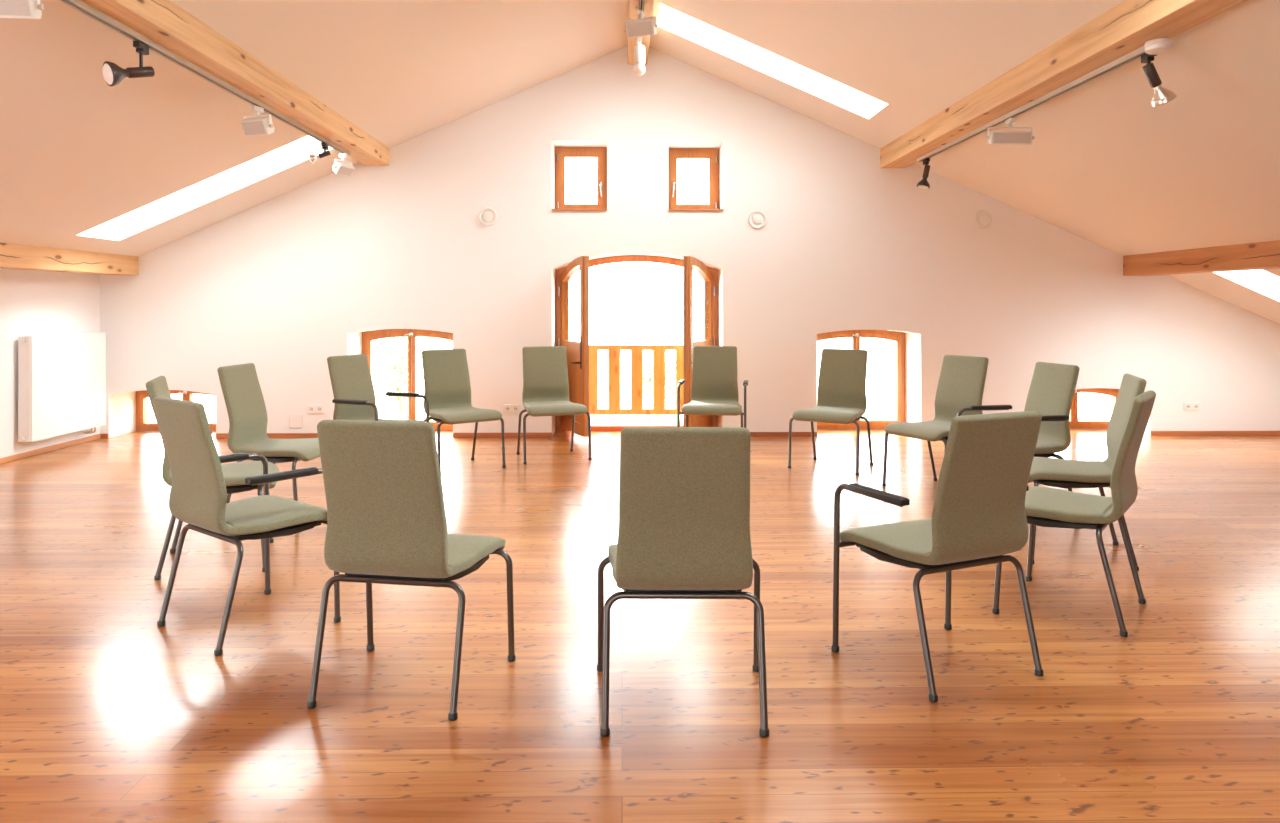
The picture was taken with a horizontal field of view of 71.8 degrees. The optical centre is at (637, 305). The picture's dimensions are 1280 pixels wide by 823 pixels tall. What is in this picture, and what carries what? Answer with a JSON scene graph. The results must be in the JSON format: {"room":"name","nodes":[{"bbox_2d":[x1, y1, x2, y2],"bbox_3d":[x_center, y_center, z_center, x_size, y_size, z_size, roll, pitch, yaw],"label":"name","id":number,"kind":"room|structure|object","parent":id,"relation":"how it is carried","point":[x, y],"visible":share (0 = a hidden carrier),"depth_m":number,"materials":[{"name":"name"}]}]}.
{"room":"attic meeting room","nodes":[
{"label":"attic meeting room","id":0,"kind":"room"},
{"bbox_2d":[0,269,99,457],"bbox_3d":[-5.522,0.487,2.634,0.350,1.725,12.660,0,0,-1],"label":"wall","id":1,"kind":"structure","parent":0,"point":[32,303],"depth_m":7.94,"materials":[{"name":"white paint"}]},
{"bbox_2d":[0,434,99,463],"bbox_3d":[-5.338,1.326,2.628,0.018,0.048,12.642,0,0,-1],"label":"baseboard","id":2,"kind":"structure","parent":1,"relation":"attached to","point":[97,436],"depth_m":8.12,"materials":[{"name":"brown wood"}]},
{"bbox_2d":[18,332,105,441],"bbox_3d":[-5.369,0.766,8.263,0.152,0.993,1.130,0,0,-1],"label":"radiator","id":3,"kind":"object","parent":1,"relation":"attached to","point":[62,377],"visible":1,"depth_m":8.10,"materials":[{"name":"white metal"}]},
{"bbox_2d":[0,0,628,256],"bbox_3d":[-2.819,-1.560,2.861,5.854,2.730,13.620,0,0,-1],"label":"ceiling","id":4,"kind":"structure","parent":0,"point":[138,167],"depth_m":6.59,"materials":[{"name":"white paint"}]},
{"bbox_2d":[0,243,137,274],"bbox_3d":[-5.082,-0.427,2.642,0.250,0.245,12.660,0,0,-1],"label":"roof beam","id":5,"kind":"structure","parent":4,"relation":"attached to","point":[12,256],"depth_m":7.78,"materials":[{"name":"brown wood"}]},
{"bbox_2d":[81,0,388,165],"bbox_3d":[-2.545,-1.552,2.686,0.250,0.255,12.660,0,0,-1],"label":"roof beam","id":6,"kind":"structure","parent":4,"relation":"attached to","point":[163,22],"depth_m":5.48,"materials":[{"name":"brown wood"}]},
{"bbox_2d":[60,0,350,155],"bbox_3d":[-2.627,-1.406,4.685,0.040,0.038,7.096,0,0,-1],"label":"track","id":7,"kind":"object","parent":6,"relation":"attached to","point":[79,5],"visible":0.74,"depth_m":5.14,"materials":[{"name":"white metal"}]},
{"bbox_2d":[0,0,43,18],"bbox_3d":[-2.611,-1.288,3.686,0.252,0.196,0.120,0,0,-7],"label":"floodlight","id":8,"kind":"object","parent":7,"relation":"hanging from","point":[15,9],"visible":1,"depth_m":3.65,"materials":[{"name":"white plastic"}]},
{"bbox_2d":[102,41,154,86],"bbox_3d":[-2.676,-1.258,4.637,0.126,0.255,0.240,0,0,29],"label":"spotlight","id":9,"kind":"object","parent":7,"relation":"hanging from","point":[113,74],"visible":1,"depth_m":4.62,"materials":[{"name":"black metal"}]},
{"bbox_2d":[126,66,154,77],"bbox_3d":[-2.630,-1.233,4.671,0.055,0.083,0.134,0,0,39],"label":"socket","id":10,"kind":"object","parent":9,"relation":"attached to","point":[131,72],"depth_m":4.65,"materials":[{"name":"grey metal"}]},
{"bbox_2d":[241,105,274,136],"bbox_3d":[-2.650,-1.284,6.174,0.252,0.204,0.130,0,0,19],"label":"floodlight","id":11,"kind":"object","parent":7,"relation":"hanging from","point":[260,126],"visible":1,"depth_m":6.13,"materials":[{"name":"white plastic"}]},
{"bbox_2d":[308,142,330,163],"bbox_3d":[-2.718,-1.294,7.550,0.182,0.184,0.103,0,0,-20],"label":"spotlight","id":12,"kind":"object","parent":7,"relation":"hanging from","point":[313,158],"visible":1,"depth_m":7.53,"materials":[{"name":"black plastic"}]},
{"bbox_2d":[318,150,330,157],"bbox_3d":[-2.681,-1.292,7.563,0.103,0.072,0.042,0,0,-18],"label":"socket","id":13,"kind":"object","parent":12,"relation":"attached to","point":[325,153],"depth_m":7.55,"materials":[{"name":"grey metal"}]},
{"bbox_2d":[332,153,354,175],"bbox_3d":[-2.692,-1.287,8.078,0.125,0.198,0.222,0,0,29],"label":"floodlight","id":14,"kind":"object","parent":7,"relation":"hanging from","point":[340,168],"visible":1,"depth_m":8.05,"materials":[{"name":"white plastic"}]},
{"bbox_2d":[628,0,653,63],"bbox_3d":[0.110,-2.590,2.732,0.200,0.240,12.660,0,0,-1],"label":"roof beam","id":15,"kind":"structure","parent":4,"relation":"attached to","point":[633,4],"depth_m":7.62,"materials":[{"name":"brown wood"}]},
{"bbox_2d":[637,0,643,39],"bbox_3d":[0.060,-2.451,5.602,0.040,0.038,5.236,0,0,-1],"label":"track","id":16,"kind":"object","parent":15,"relation":"attached to","point":[641,2],"visible":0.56,"depth_m":7.17,"materials":[{"name":"white metal"}]},
{"bbox_2d":[633,37,644,75],"bbox_3d":[0.018,-2.263,8.052,0.112,0.337,0.112,0,0,-1],"label":"spotlight","id":17,"kind":"object","parent":16,"relation":"hanging from","point":[639,50],"visible":1,"depth_m":8.01,"materials":[{"name":"white plastic"}]},
{"bbox_2d":[634,45,644,64],"bbox_3d":[0.018,-2.281,8.052,0.104,0.160,0.104,0,0,-1],"label":"socket","id":18,"kind":"object","parent":17,"relation":"attached to","point":[639,50],"depth_m":8.01,"materials":[{"name":"white plastic"}]},
{"bbox_2d":[625,9,657,37],"bbox_3d":[0.035,-2.326,7.311,0.292,0.211,0.136,0,0,25],"label":"floodlight","id":19,"kind":"object","parent":16,"relation":"hanging from","point":[641,27],"visible":1,"depth_m":7.27,"materials":[{"name":"white plastic"}]},
{"bbox_2d":[0,429,1279,822],"bbox_3d":[0.999,1.450,2.928,13.300,0.200,13.620,0,0,-1],"label":"floor","id":20,"kind":"structure","parent":0,"point":[109,714],"depth_m":3.36,"materials":[{"name":"brown wood"}]},
{"bbox_2d":[146,376,278,579],"bbox_3d":[-2.226,0.863,4.665,0.607,0.973,0.606,0,0,-20],"label":"chair","id":21,"kind":"object","parent":20,"relation":"on","point":[235,474],"visible":0.39,"depth_m":4.50,"materials":[{"name":"green fabric"}]},
{"bbox_2d":[152,397,340,655],"bbox_3d":[-1.664,0.863,3.752,0.617,0.973,0.607,0,0,39],"label":"armchair","id":22,"kind":"object","parent":20,"relation":"on","point":[198,493],"visible":0.93,"depth_m":3.58,"materials":[{"name":"green fabric"}]},
{"bbox_2d":[217,363,319,502],"bbox_3d":[-2.265,0.863,5.586,0.607,0.973,0.606,0,0,4],"label":"chair","id":23,"kind":"object","parent":20,"relation":"on","point":[241,389],"visible":0.77,"depth_m":5.49,"materials":[{"name":"green fabric"}]},
{"bbox_2d":[327,354,428,421],"bbox_3d":[-1.942,0.863,6.579,0.607,0.973,0.617,0,0,24],"label":"armchair","id":24,"kind":"object","parent":20,"relation":"on","point":[350,375],"visible":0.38,"depth_m":6.64,"materials":[{"name":"green fabric"}]},
{"bbox_2d":[307,420,515,720],"bbox_3d":[-0.806,0.863,3.156,0.606,0.973,0.607,0,0,10],"label":"chair","id":25,"kind":"object","parent":20,"relation":"on","point":[387,523],"visible":1,"depth_m":2.92,"materials":[{"name":"green fabric"}]},
{"bbox_2d":[422,349,505,475],"bbox_3d":[-1.492,0.863,7.366,0.606,0.973,0.607,0,0,-38],"label":"chair","id":26,"kind":"object","parent":20,"relation":"on","point":[447,386],"visible":0.9,"depth_m":7.47,"materials":[{"name":"green fabric"}]},
{"bbox_2d":[516,346,591,463],"bbox_3d":[-0.768,0.863,7.849,0.606,0.973,0.607,0,0,-19],"label":"chair","id":27,"kind":"object","parent":20,"relation":"on","point":[545,392],"visible":1,"depth_m":8.01,"materials":[{"name":"green fabric"}]},
{"bbox_2d":[597,427,768,736],"bbox_3d":[0.150,0.863,3.010,0.606,0.973,0.607,0,0,0],"label":"chair","id":28,"kind":"object","parent":20,"relation":"on","point":[684,529],"visible":1,"depth_m":2.78,"materials":[{"name":"green fabric"}]},
{"bbox_2d":[677,346,748,427],"bbox_3d":[0.678,0.863,7.889,0.617,0.973,0.607,0,0,8],"label":"armchair","id":29,"kind":"object","parent":20,"relation":"on","point":[714,389],"visible":0.94,"depth_m":8.07,"materials":[{"name":"green fabric"}]},
{"bbox_2d":[787,348,872,474],"bbox_3d":[1.638,0.863,7.388,0.606,0.973,0.607,0,0,32],"label":"chair","id":30,"kind":"object","parent":20,"relation":"on","point":[841,391],"visible":1,"depth_m":7.51,"materials":[{"name":"green fabric"}]},
{"bbox_2d":[882,355,988,486],"bbox_3d":[2.200,0.863,6.458,0.607,0.973,0.606,0,0,-28],"label":"chair","id":31,"kind":"object","parent":20,"relation":"on","point":[961,383],"visible":0.76,"depth_m":6.52,"materials":[{"name":"green fabric"}]},
{"bbox_2d":[831,411,1043,701],"bbox_3d":[1.140,0.863,3.336,0.617,0.973,0.607,0,0,-25],"label":"armchair","id":32,"kind":"object","parent":20,"relation":"on","point":[978,518],"visible":1,"depth_m":3.13,"materials":[{"name":"green fabric"}]},
{"bbox_2d":[957,362,1079,491],"bbox_3d":[2.445,0.863,5.678,0.607,0.973,0.617,0,0,-11],"label":"armchair","id":33,"kind":"object","parent":20,"relation":"on","point":[1051,392],"visible":0.47,"depth_m":5.63,"materials":[{"name":"green fabric"}]},
{"bbox_2d":[992,390,1155,636],"bbox_3d":[1.947,0.863,3.947,0.607,0.973,0.606,0,0,37],"label":"chair","id":34,"kind":"object","parent":20,"relation":"on","point":[1044,506],"visible":0.88,"depth_m":3.78,"materials":[{"name":"green fabric"}]},
{"bbox_2d":[1028,374,1146,570],"bbox_3d":[2.388,0.863,4.806,0.607,0.973,0.606,0,0,18],"label":"chair","id":35,"kind":"object","parent":20,"relation":"on","point":[1061,473],"visible":0.66,"depth_m":4.66,"materials":[{"name":"green fabric"}]},
{"bbox_3d":[-0.022,1.505,9.851,3.100,0.250,0.260,0,0,-1],"label":"balcony slab","id":36,"kind":"object","parent":20,"relation":"attached to","visible":0},
{"bbox_2d":[589,345,682,414],"bbox_3d":[-0.015,0.912,9.899,2.320,0.935,0.065,0,0,-1],"label":"balcony railing","id":37,"kind":"object","parent":36,"relation":"on","point":[658,408],"visible":0.34,"depth_m":9.87,"materials":[{"name":"wood"}]},
{"bbox_2d":[100,46,1279,437],"bbox_3d":[0.886,-0.728,9.407,12.700,4.155,0.660,0,0,-1],"label":"wall","id":38,"kind":"structure","parent":0,"point":[287,283],"depth_m":9.07,"materials":[{"name":"white paint"}]},
{"bbox_2d":[136,390,215,430],"bbox_3d":[-4.836,1.104,9.484,1.076,0.488,0.126,0,0,-1],"label":"window","id":39,"kind":"structure","parent":38,"relation":"in","point":[141,425],"depth_m":9.46,"materials":[{"name":"brown wood"}]},
{"bbox_2d":[289,416,301,427],"bbox_3d":[-3.480,1.187,8.998,0.132,0.128,0.006,0,0,-1],"label":"cover plate","id":40,"kind":"object","parent":38,"relation":"attached to","point":[294,421],"visible":1,"depth_m":9.00,"materials":[{"name":"white plastic"}]},
{"bbox_2d":[307,405,323,412],"bbox_3d":[-3.279,1.057,8.998,0.165,0.085,0.013,0,0,-1],"label":"power socket","id":41,"kind":"object","parent":38,"relation":"attached to","point":[310,408],"visible":1,"depth_m":8.99,"materials":[{"name":"white plastic"}]},
{"bbox_2d":[362,329,452,429],"bbox_3d":[-2.431,0.795,9.526,1.068,1.106,0.126,0,0,-1],"label":"window","id":42,"kind":"structure","parent":38,"relation":"in","point":[412,334],"depth_m":9.51,"materials":[{"name":"brown wood"}]},
{"bbox_2d":[479,207,496,225],"bbox_3d":[-1.529,-0.905,9.021,0.190,0.190,0.028,0,0,-1],"label":"air vent","id":43,"kind":"object","parent":38,"relation":"in","point":[487,216],"visible":1,"depth_m":9.02,"materials":[{"name":"white plastic"}]},
{"bbox_2d":[504,404,519,412],"bbox_3d":[-1.286,1.057,9.032,0.165,0.085,0.013,0,0,-1],"label":"power socket","id":44,"kind":"object","parent":38,"relation":"attached to","point":[508,408],"visible":1,"depth_m":9.03,"materials":[{"name":"white plastic"}]},
{"bbox_2d":[552,147,606,210],"bbox_3d":[-0.598,-1.329,9.266,0.563,0.719,0.470,0,0,-1],"label":"window","id":45,"kind":"structure","parent":38,"relation":"in","point":[561,153],"depth_m":9.41,"materials":[{"name":"brown wood"}]},
{"bbox_2d":[555,255,717,436],"bbox_3d":[-0.003,0.405,9.171,1.747,1.890,0.900,0,0,-1],"label":"door","id":46,"kind":"structure","parent":38,"relation":"in","point":[577,352],"depth_m":9.15,"materials":[{"name":"brown wood"}]},
{"bbox_2d":[100,431,1279,438],"bbox_3d":[0.892,1.326,9.068,12.698,0.048,0.018,0,0,-1],"label":"baseboard","id":47,"kind":"structure","parent":38,"relation":"attached to","point":[1152,433],"depth_m":9.07,"materials":[{"name":"brown wood"}]},
{"bbox_2d":[669,148,723,210],"bbox_3d":[0.598,-1.323,9.287,0.561,0.709,0.470,0,0,-1],"label":"window","id":48,"kind":"structure","parent":38,"relation":"in","point":[712,155],"depth_m":9.43,"materials":[{"name":"brown wood"}]},
{"bbox_2d":[748,210,766,228],"bbox_3d":[1.233,-0.882,9.069,0.190,0.190,0.028,0,0,-1],"label":"air vent","id":49,"kind":"object","parent":38,"relation":"in","point":[757,219],"visible":1,"depth_m":9.06,"materials":[{"name":"white plastic"}]},
{"bbox_2d":[817,330,904,428],"bbox_3d":[2.377,0.800,9.610,1.073,1.096,0.126,0,0,-1],"label":"window","id":50,"kind":"structure","parent":38,"relation":"in","point":[898,337],"depth_m":9.60,"materials":[{"name":"brown wood"}]},
{"bbox_2d":[974,211,992,228],"bbox_3d":[3.571,-0.883,9.110,0.190,0.190,0.028,0,0,-1],"label":"air vent","id":51,"kind":"object","parent":38,"relation":"in","point":[983,219],"visible":1,"depth_m":9.10,"materials":[{"name":"white plastic"}]},
{"bbox_2d":[1069,388,1118,428],"bbox_3d":[4.762,1.104,9.652,1.076,0.488,0.126,0,0,-1],"label":"window","id":52,"kind":"structure","parent":38,"relation":"in","point":[1074,423],"depth_m":9.63,"materials":[{"name":"brown wood"}]},
{"bbox_2d":[1184,402,1199,410],"bbox_3d":[5.746,1.050,9.155,0.165,0.085,0.013,0,0,-1],"label":"power socket","id":53,"kind":"object","parent":38,"relation":"attached to","point":[1188,406],"visible":1,"depth_m":9.15,"materials":[{"name":"white plastic"}]},
{"bbox_2d":[649,0,1279,324],"bbox_3d":[3.926,-1.171,2.979,7.638,3.508,13.620,0,0,-1],"label":"ceiling","id":54,"kind":"structure","parent":0,"point":[1120,173],"depth_m":6.75,"materials":[{"name":"white paint"}]},
{"bbox_2d":[880,0,1247,167],"bbox_3d":[2.737,-1.542,2.778,0.250,0.255,12.660,0,0,-1],"label":"roof beam","id":55,"kind":"structure","parent":54,"relation":"attached to","point":[1127,26],"depth_m":5.42,"materials":[{"name":"brown wood"}]},
{"bbox_2d":[917,46,1144,161],"bbox_3d":[2.747,-1.396,6.634,0.040,0.038,3.766,0,0,-1],"label":"track","id":56,"kind":"object","parent":55,"relation":"attached to","point":[1135,54],"visible":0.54,"depth_m":5.92,"materials":[{"name":"white metal"}]},
{"bbox_2d":[917,158,929,188],"bbox_3d":[2.689,-1.234,8.295,0.132,0.284,0.126,0,0,-1],"label":"spotlight","id":57,"kind":"object","parent":56,"relation":"hanging from","point":[923,184],"visible":1,"depth_m":8.28,"materials":[{"name":"black plastic"}]},
{"bbox_2d":[922,165,929,177],"bbox_3d":[2.716,-1.256,8.308,0.079,0.128,0.052,0,0,-25],"label":"socket","id":58,"kind":"object","parent":57,"relation":"attached to","point":[927,167],"depth_m":8.29,"materials":[{"name":"grey metal"}]},
{"bbox_2d":[986,118,1033,144],"bbox_3d":[2.748,-1.279,6.531,0.352,0.194,0.115,0,0,-1],"label":"floodlight","id":59,"kind":"object","parent":56,"relation":"hanging from","point":[994,137],"visible":1,"depth_m":6.48,"materials":[{"name":"white plastic"}]},
{"bbox_2d":[1141,53,1176,106],"bbox_3d":[2.838,-1.229,4.818,0.185,0.294,0.136,0,0,-1],"label":"spotlight","id":60,"kind":"object","parent":56,"relation":"hanging from","point":[1161,96],"visible":0.94,"depth_m":4.79,"materials":[{"name":"black plastic"}]},
{"bbox_2d":[1142,63,1161,87],"bbox_3d":[2.799,-1.251,4.804,0.106,0.133,0.055,0,0,-14],"label":"socket","id":61,"kind":"object","parent":60,"relation":"attached to","point":[1149,69],"depth_m":4.79,"materials":[{"name":"grey metal"}]},
{"bbox_2d":[1144,38,1173,54],"bbox_3d":[2.720,-1.347,4.608,0.132,0.058,0.132,0,0,-1],"label":"canopy","id":62,"kind":"object","parent":55,"relation":"attached to","point":[1161,45],"visible":1,"depth_m":4.57,"materials":[{"name":"white plastic"}]},
{"bbox_2d":[1123,240,1279,275],"bbox_3d":[5.261,-0.422,2.822,0.250,0.235,12.660,0,0,-1],"label":"roof beam","id":63,"kind":"structure","parent":54,"relation":"attached to","point":[1259,255],"depth_m":7.84,"materials":[{"name":"brown wood"}]},
{"label":"outside","id":64,"kind":"structure","parent":0,"visible":0},
{"bbox_2d":[146,322,1111,424],"bbox_3d":[-0.870,1.760,49.862,120.000,0.180,80.260,0,0,-1],"label":"ground","id":65,"kind":"structure","parent":64,"point":[880,376],"depth_m":23.34,"materials":[{"name":"grey"}]},
{"bbox_2d":[376,337,423,414],"bbox_3d":[-3.580,1.028,13.435,0.740,1.298,0.740,0,0,-1],"label":"shrub","id":66,"kind":"object","parent":65,"relation":"on","point":[399,359],"visible":0.77,"depth_m":13.35,"materials":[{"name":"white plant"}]},
{"bbox_2d":[146,403,1098,424],"bbox_3d":[-0.216,1.480,11.297,12.046,0.380,1.821,0,0,-1],"label":"grass","id":67,"kind":"structure","parent":65,"relation":"on","point":[621,421],"depth_m":11.71,"materials":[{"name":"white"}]},
{"bbox_2d":[643,350,675,406],"bbox_3d":[0.313,1.149,13.402,0.652,1.054,0.620,0,0,-1],"label":"shrub","id":68,"kind":"object","parent":65,"relation":"on","point":[646,364],"visible":0.48,"depth_m":13.33,"materials":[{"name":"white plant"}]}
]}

